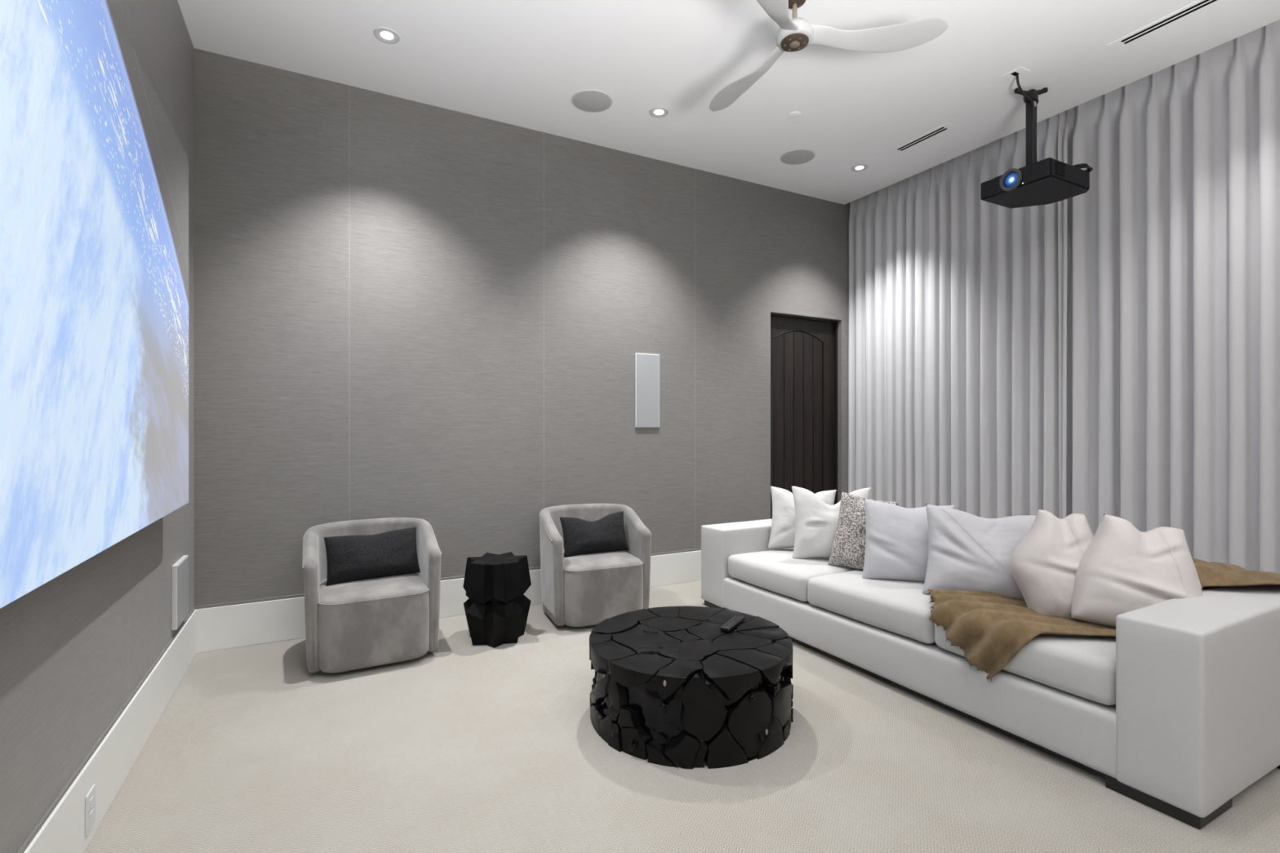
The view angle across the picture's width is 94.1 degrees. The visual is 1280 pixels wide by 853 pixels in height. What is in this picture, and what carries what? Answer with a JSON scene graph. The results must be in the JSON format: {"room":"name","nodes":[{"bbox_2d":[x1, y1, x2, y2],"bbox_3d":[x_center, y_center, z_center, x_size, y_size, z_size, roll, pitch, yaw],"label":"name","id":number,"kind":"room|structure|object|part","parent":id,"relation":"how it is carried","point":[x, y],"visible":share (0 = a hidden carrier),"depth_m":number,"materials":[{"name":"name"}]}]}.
{"room":"home theater","nodes":[
{"label":"home theater","id":0,"kind":"room"},
{"bbox_2d":[0,0,194,852],"bbox_3d":[-0.957,-0.453,0.116,0.200,3.622,7.700,0,0,-28],"label":"wall","id":1,"kind":"structure","parent":0,"point":[74,648],"depth_m":2.02,"materials":[{"name":"grey paint"}]},
{"bbox_2d":[84,784,95,835],"bbox_3d":[-1.785,1.246,1.935,0.008,0.124,0.076,0,0,-28],"label":"wall outlet","id":2,"kind":"object","parent":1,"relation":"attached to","point":[90,799],"visible":1,"depth_m":1.92,"materials":[{"name":"grey plastic"}]},
{"bbox_2d":[89,795,93,809],"bbox_3d":[-1.782,1.224,1.936,0.002,0.030,0.034,0,0,-28],"label":"socket","id":3,"kind":"object","parent":2,"relation":"attached to","point":[91,797],"depth_m":1.93,"materials":[{"name":"grey plastic"}]},
{"bbox_2d":[89,808,93,823],"bbox_3d":[-1.782,1.268,1.936,0.002,0.030,0.034,0,0,-28],"label":"socket","id":4,"kind":"object","parent":2,"relation":"attached to","point":[91,811],"depth_m":1.93,"materials":[{"name":"grey plastic"}]},
{"bbox_2d":[0,0,188,608],"bbox_3d":[-1.546,-0.473,1.548,0.100,1.704,3.083,0,0,-28],"label":"projection screen","id":5,"kind":"object","parent":1,"relation":"attached to","point":[94,167],"visible":1,"depth_m":1.63,"materials":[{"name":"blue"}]},
{"bbox_2d":[17,607,196,852],"bbox_3d":[-0.857,1.227,0.159,0.016,0.262,7.684,0,0,-28],"label":"baseboard","id":6,"kind":"structure","parent":1,"relation":"attached to","point":[111,763],"depth_m":2.19,"materials":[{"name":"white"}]},
{"bbox_2d":[171,555,188,630],"bbox_3d":[-2.451,0.880,3.177,0.025,0.330,0.290,0,0,-28],"label":"wall speaker","id":7,"kind":"object","parent":1,"relation":"attached to","point":[180,570],"visible":1,"depth_m":3.11,"materials":[{"name":"grey plastic"}]},
{"bbox_2d":[177,556,188,627],"bbox_3d":[-2.442,0.880,3.182,0.004,0.312,0.272,0,0,-28],"label":"grille","id":8,"kind":"object","parent":7,"relation":"attached to","point":[183,562],"depth_m":3.16,"materials":[{"name":"grey"}]},
{"bbox_2d":[194,48,849,606],"bbox_3d":[-0.203,-0.553,4.985,6.091,3.822,0.200,0,0,-28],"label":"wall","id":9,"kind":"structure","parent":0,"point":[404,308],"depth_m":4.31,"materials":[{"name":"grey paint"}]},
{"bbox_2d":[193,548,701,653],"bbox_3d":[-0.714,1.227,4.592,4.421,0.262,0.016,0,0,-28],"label":"baseboard","id":10,"kind":"structure","parent":9,"relation":"attached to","point":[227,627],"depth_m":3.77,"materials":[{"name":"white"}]},
{"bbox_2d":[635,352,659,427],"bbox_3d":[0.058,-0.298,5.000,0.226,0.617,0.018,0,0,-28],"label":"wall speaker","id":11,"kind":"object","parent":9,"relation":"attached to","point":[646,365],"visible":1,"depth_m":4.99,"materials":[{"name":"grey plastic"}]},
{"bbox_2d":[770,313,837,519],"bbox_3d":[1.601,0.138,5.935,0.927,2.440,0.090,0,0,-28],"label":"door","id":12,"kind":"structure","parent":9,"relation":"in","point":[804,350],"depth_m":5.94,"materials":[{"name":"brown wood"}]},
{"bbox_3d":[1.576,0.094,5.921,0.628,2.064,0.010,0,0,-28],"label":"plank panel","id":13,"kind":"part","parent":12,"relation":"part of","materials":[{"name":"brown wood"}]},
{"bbox_2d":[84,580,1279,852],"bbox_3d":[1.667,1.408,1.562,6.191,0.100,8.200,0,0,-28],"label":"floor","id":14,"kind":"structure","parent":0,"point":[460,746],"depth_m":2.31,"materials":[{"name":"carpet"}]},
{"bbox_2d":[302,517,442,672],"bbox_3d":[-1.620,0.982,3.597,0.726,0.752,0.723,0,0,-29],"label":"swivel armchair","id":15,"kind":"object","parent":14,"relation":"on","point":[375,622],"visible":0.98,"depth_m":3.33,"materials":[{"name":"grey fabric"}]},
{"bbox_2d":[324,527,420,586],"bbox_3d":[-1.611,0.783,3.600,0.529,0.290,0.172,0,0,-31],"label":"lumbar pillow","id":16,"kind":"object","parent":15,"relation":"on","point":[349,558],"visible":1,"depth_m":3.55,"materials":[{"name":"black fabric"}]},
{"bbox_3d":[-1.601,1.120,3.563,0.578,0.413,0.641,0,0,-29],"label":"seat","id":17,"kind":"part","parent":15,"relation":"part of","materials":[{"name":"grey fabric"}]},
{"bbox_2d":[462,551,531,648],"bbox_3d":[-0.924,1.100,3.823,0.433,0.516,0.422,0,0,-34],"label":"side table","id":18,"kind":"object","parent":14,"relation":"on","point":[496,608],"visible":1,"depth_m":3.69,"materials":[{"name":"black wood"}]},
{"bbox_2d":[538,503,651,626],"bbox_3d":[-0.350,0.982,4.326,0.726,0.752,0.723,0,0,-23],"label":"swivel armchair","id":19,"kind":"object","parent":14,"relation":"on","point":[582,590],"visible":0.88,"depth_m":4.05,"materials":[{"name":"grey fabric"}]},
{"bbox_2d":[560,511,628,557],"bbox_3d":[-0.324,0.783,4.314,0.508,0.290,0.172,0,0,-24],"label":"lumbar pillow","id":20,"kind":"object","parent":19,"relation":"on","point":[606,534],"visible":1,"depth_m":4.25,"materials":[{"name":"black fabric"}]},
{"bbox_3d":[-0.336,1.120,4.291,0.578,0.413,0.641,0,0,-23],"label":"seat","id":21,"kind":"part","parent":19,"relation":"part of","materials":[{"name":"grey fabric"}]},
{"bbox_2d":[589,605,793,768],"bbox_3d":[0.236,1.177,2.833,0.953,0.364,0.952,0,0,-15],"label":"coffee table","id":22,"kind":"object","parent":14,"relation":"on","point":[669,686],"visible":1,"depth_m":2.49,"materials":[{"name":"black wood"}]},
{"bbox_2d":[720,615,744,631],"bbox_3d":[0.462,0.984,2.972,0.052,0.022,0.210,0,0,30],"label":"remote control","id":23,"kind":"object","parent":22,"relation":"on","point":[731,624],"visible":1,"depth_m":2.94,"materials":[{"name":"black plastic"}]},
{"bbox_2d":[701,519,1279,829],"bbox_3d":[1.644,1.023,3.515,1.135,0.671,2.967,0,0,-28],"label":"sofa","id":24,"kind":"object","parent":14,"relation":"on","point":[1178,711],"visible":0.72,"depth_m":2.31,"materials":[{"name":"fabric"}]},
{"bbox_3d":[0.668,1.337,4.468,0.264,0.042,0.270,0,0,-28],"label":"leg","id":25,"kind":"part","parent":24,"relation":"part of","materials":[{"name":"black"}]},
{"bbox_3d":[1.004,1.036,4.672,1.083,0.575,0.294,0,0,-28],"label":"arm","id":26,"kind":"part","parent":24,"relation":"part of","materials":[{"name":"fabric"}]},
{"bbox_2d":[728,547,857,601],"bbox_3d":[1.102,1.002,4.111,0.686,0.199,0.783,0,0,-28],"label":"seat cushion","id":27,"kind":"object","parent":24,"relation":"on","point":[773,574],"depth_m":3.94,"materials":[{"name":"fabric"}]},
{"bbox_2d":[767,485,836,548],"bbox_3d":[1.199,0.690,4.407,0.493,0.472,0.218,0,0,16],"label":"throw pillow","id":28,"kind":"object","parent":24,"relation":"on","point":[784,522],"visible":0.38,"depth_m":4.39,"materials":[{"name":"fabric"}]},
{"bbox_2d":[791,485,871,558],"bbox_3d":[1.307,0.666,4.058,0.536,0.499,0.216,0,0,9],"label":"throw pillow","id":29,"kind":"object","parent":24,"relation":"on","point":[816,521],"visible":0.62,"depth_m":4.03,"materials":[{"name":"fabric"}]},
{"bbox_2d":[827,491,898,570],"bbox_3d":[1.421,0.690,3.805,0.405,0.517,0.207,0,0,40],"label":"throw pillow","id":30,"kind":"object","parent":24,"relation":"on","point":[848,549],"visible":0.55,"depth_m":3.79,"materials":[{"name":"fabric"}]},
{"bbox_2d":[807,569,935,644],"bbox_3d":[1.494,0.990,3.401,0.686,0.206,0.841,0,0,-28],"label":"seat cushion","id":31,"kind":"object","parent":24,"relation":"on","point":[892,611],"depth_m":3.23,"materials":[{"name":"fabric"}]},
{"bbox_2d":[862,498,955,582],"bbox_3d":[1.567,0.683,3.475,0.518,0.480,0.240,0,0,17],"label":"throw pillow","id":32,"kind":"object","parent":24,"relation":"on","point":[897,541],"visible":0.69,"depth_m":3.43,"materials":[{"name":"fabric"}]},
{"bbox_3d":[1.626,1.330,3.499,0.960,0.035,2.340,0,0,-28],"label":"plinth rail","id":33,"kind":"part","parent":24,"relation":"part of","materials":[{"name":"black"}]},
{"bbox_2d":[922,503,1035,599],"bbox_3d":[1.809,0.676,3.099,0.622,0.495,0.272,0,0,23],"label":"throw pillow","id":34,"kind":"object","parent":24,"relation":"on","point":[966,551],"visible":0.66,"depth_m":3.06,"materials":[{"name":"fabric"}]},
{"bbox_2d":[934,623,1115,705],"bbox_3d":[1.880,0.979,2.703,0.684,0.212,0.755,0,0,-28],"label":"seat cushion","id":35,"kind":"object","parent":24,"relation":"on","point":[1063,669],"depth_m":2.40,"materials":[{"name":"fabric"}]},
{"bbox_2d":[925,557,1279,682],"bbox_3d":[2.113,0.861,2.697,1.500,0.509,0.608,0,0,3],"label":"throw blanket","id":36,"kind":"object","parent":24,"relation":"on","point":[992,628],"visible":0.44,"depth_m":2.62,"materials":[{"name":"fabric"}]},
{"bbox_2d":[1010,509,1093,617],"bbox_3d":[1.952,0.654,2.760,0.400,0.512,0.280,0,0,20],"label":"throw pillow","id":37,"kind":"object","parent":36,"relation":"on","point":[1044,565],"visible":0.7,"depth_m":2.71,"materials":[{"name":"fabric"}]},
{"bbox_2d":[1071,514,1202,627],"bbox_3d":[2.110,0.653,2.555,0.466,0.525,0.283,0,0,19],"label":"throw pillow","id":38,"kind":"object","parent":36,"relation":"on","point":[1124,568],"visible":0.83,"depth_m":2.49,"materials":[{"name":"fabric"}]},
{"bbox_3d":[1.931,1.335,2.181,0.265,0.046,0.274,0,0,-28],"label":"leg","id":39,"kind":"part","parent":24,"relation":"part of","materials":[{"name":"black wood"}]},
{"bbox_3d":[2.290,1.003,2.343,1.084,0.633,0.261,0,0,-28],"label":"arm","id":40,"kind":"part","parent":24,"relation":"part of","materials":[{"name":"fabric"}]},
{"bbox_3d":[1.956,0.939,3.661,0.417,0.484,2.385,0,0,-28],"label":"backrest","id":41,"kind":"part","parent":24,"relation":"part of","materials":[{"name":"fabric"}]},
{"bbox_2d":[177,0,1279,204],"bbox_3d":[1.667,-2.434,1.562,6.191,0.340,8.200,0,0,-28],"label":"ceiling","id":42,"kind":"structure","parent":0,"point":[520,63],"depth_m":3.71,"materials":[{"name":"white paint"}]},
{"bbox_2d":[373,26,399,44],"bbox_3d":[-1.465,-2.261,3.448,0.142,0.006,0.142,0,0,-28],"label":"recessed light","id":43,"kind":"object","parent":42,"relation":"in","point":[387,35],"visible":1,"depth_m":3.44,"materials":[{"name":"grey plastic"}]},
{"bbox_2d":[571,89,612,112],"bbox_3d":[-0.334,-2.261,4.148,0.286,0.006,0.286,0,0,-28],"label":"ceiling speaker","id":44,"kind":"object","parent":42,"relation":"attached to","point":[586,100],"visible":1,"depth_m":4.13,"materials":[{"name":"grey plastic"}]},
{"bbox_2d":[648,106,668,117],"bbox_3d":[0.137,-2.261,4.290,0.142,0.006,0.142,0,0,-28],"label":"recessed light","id":45,"kind":"object","parent":42,"relation":"in","point":[656,112],"visible":1,"depth_m":4.29,"materials":[{"name":"grey plastic"}]},
{"bbox_2d":[787,111,800,118],"bbox_3d":[1.123,-2.262,4.330,0.090,0.005,0.090,0,0,-28],"label":"sprinkler cover","id":46,"kind":"object","parent":42,"relation":"attached to","point":[793,114],"visible":1,"depth_m":4.33,"materials":[{"name":"white paint"}]},
{"bbox_2d":[779,148,815,164],"bbox_3d":[1.323,-2.261,5.005,0.286,0.006,0.286,0,0,-28],"label":"ceiling speaker","id":47,"kind":"object","parent":42,"relation":"attached to","point":[795,157],"visible":1,"depth_m":5.00,"materials":[{"name":"grey plastic"}]},
{"bbox_2d":[709,0,948,111],"bbox_3d":[0.718,-2.115,3.205,1.246,0.298,1.221,0,0,-28],"label":"ceiling fan","id":48,"kind":"object","parent":42,"relation":"hanging from","point":[796,33],"visible":1,"depth_m":3.06,"materials":[{"name":"white metal"}]},
{"bbox_3d":[0.604,-2.016,3.442,0.187,0.100,0.695,0,0,-28],"label":"blade","id":49,"kind":"part","parent":48,"relation":"part of","materials":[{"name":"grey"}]},
{"bbox_3d":[0.617,-2.016,2.760,0.182,0.100,0.697,0,0,35],"label":"blade","id":50,"kind":"part","parent":48,"relation":"part of","materials":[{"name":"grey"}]},
{"bbox_3d":[1.199,-2.016,3.065,0.697,0.100,0.182,0,0,12],"label":"blade","id":51,"kind":"part","parent":48,"relation":"part of","materials":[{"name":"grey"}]},
{"bbox_2d":[850,164,867,171],"bbox_3d":[1.922,-2.261,5.215,0.142,0.006,0.142,0,0,-28],"label":"recessed light","id":52,"kind":"object","parent":42,"relation":"in","point":[859,167],"visible":1,"depth_m":5.21,"materials":[{"name":"grey plastic"}]},
{"bbox_2d":[888,122,956,154],"bbox_3d":[2.218,-2.262,4.694,0.104,0.004,0.522,0,0,-28],"label":"ceiling vent","id":53,"kind":"object","parent":42,"relation":"in","point":[946,126],"visible":1,"depth_m":4.68,"materials":[{"name":"white metal"}]},
{"bbox_2d":[848,109,1068,518],"bbox_3d":[2.651,-0.509,5.227,0.106,3.710,2.034,0,0,-28],"label":"curtain","id":54,"kind":"object","parent":42,"relation":"hanging from","point":[953,336],"visible":0.73,"depth_m":5.08,"materials":[{"name":"grey fabric"}]},
{"bbox_2d":[1001,66,1031,80],"bbox_3d":[2.416,-2.261,3.824,0.110,0.006,0.120,0,0,-28],"label":"outlet plate","id":55,"kind":"object","parent":42,"relation":"attached to","point":[1021,71],"visible":1,"depth_m":3.82,"materials":[{"name":"white paint"}]},
{"bbox_2d":[980,74,1093,208],"bbox_3d":[2.653,-1.898,3.984,0.558,0.733,0.454,0,0,-28],"label":"projector","id":56,"kind":"object","parent":42,"relation":"hanging from","point":[1049,180],"visible":1,"depth_m":3.92,"materials":[{"name":"black plastic"}]},
{"bbox_3d":[2.425,-1.601,3.866,0.008,0.106,0.432,0,0,-28],"label":"panel","id":57,"kind":"part","parent":56,"relation":"part of","materials":[{"name":"black plastic"}]},
{"bbox_2d":[1055,161,1065,177],"bbox_3d":[2.622,-1.603,3.713,0.100,0.078,0.004,0,0,-28],"label":"vent","id":58,"kind":"object","parent":56,"relation":"attached to","point":[1060,166],"depth_m":3.71,"materials":[{"name":"black plastic"}]},
{"bbox_2d":[1107,0,1222,50],"bbox_3d":[3.091,-2.262,3.046,0.104,0.004,1.158,0,0,-28],"label":"ceiling vent","id":59,"kind":"object","parent":42,"relation":"in","point":[1199,5],"visible":1,"depth_m":3.34,"materials":[{"name":"white metal"}]},
{"bbox_2d":[1057,19,1279,574],"bbox_3d":[4.365,-0.509,2.046,0.120,3.710,5.333,0,0,-28],"label":"curtain","id":60,"kind":"object","parent":42,"relation":"hanging from","point":[1173,241],"visible":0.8,"depth_m":3.78,"materials":[{"name":"grey fabric"}]}
]}

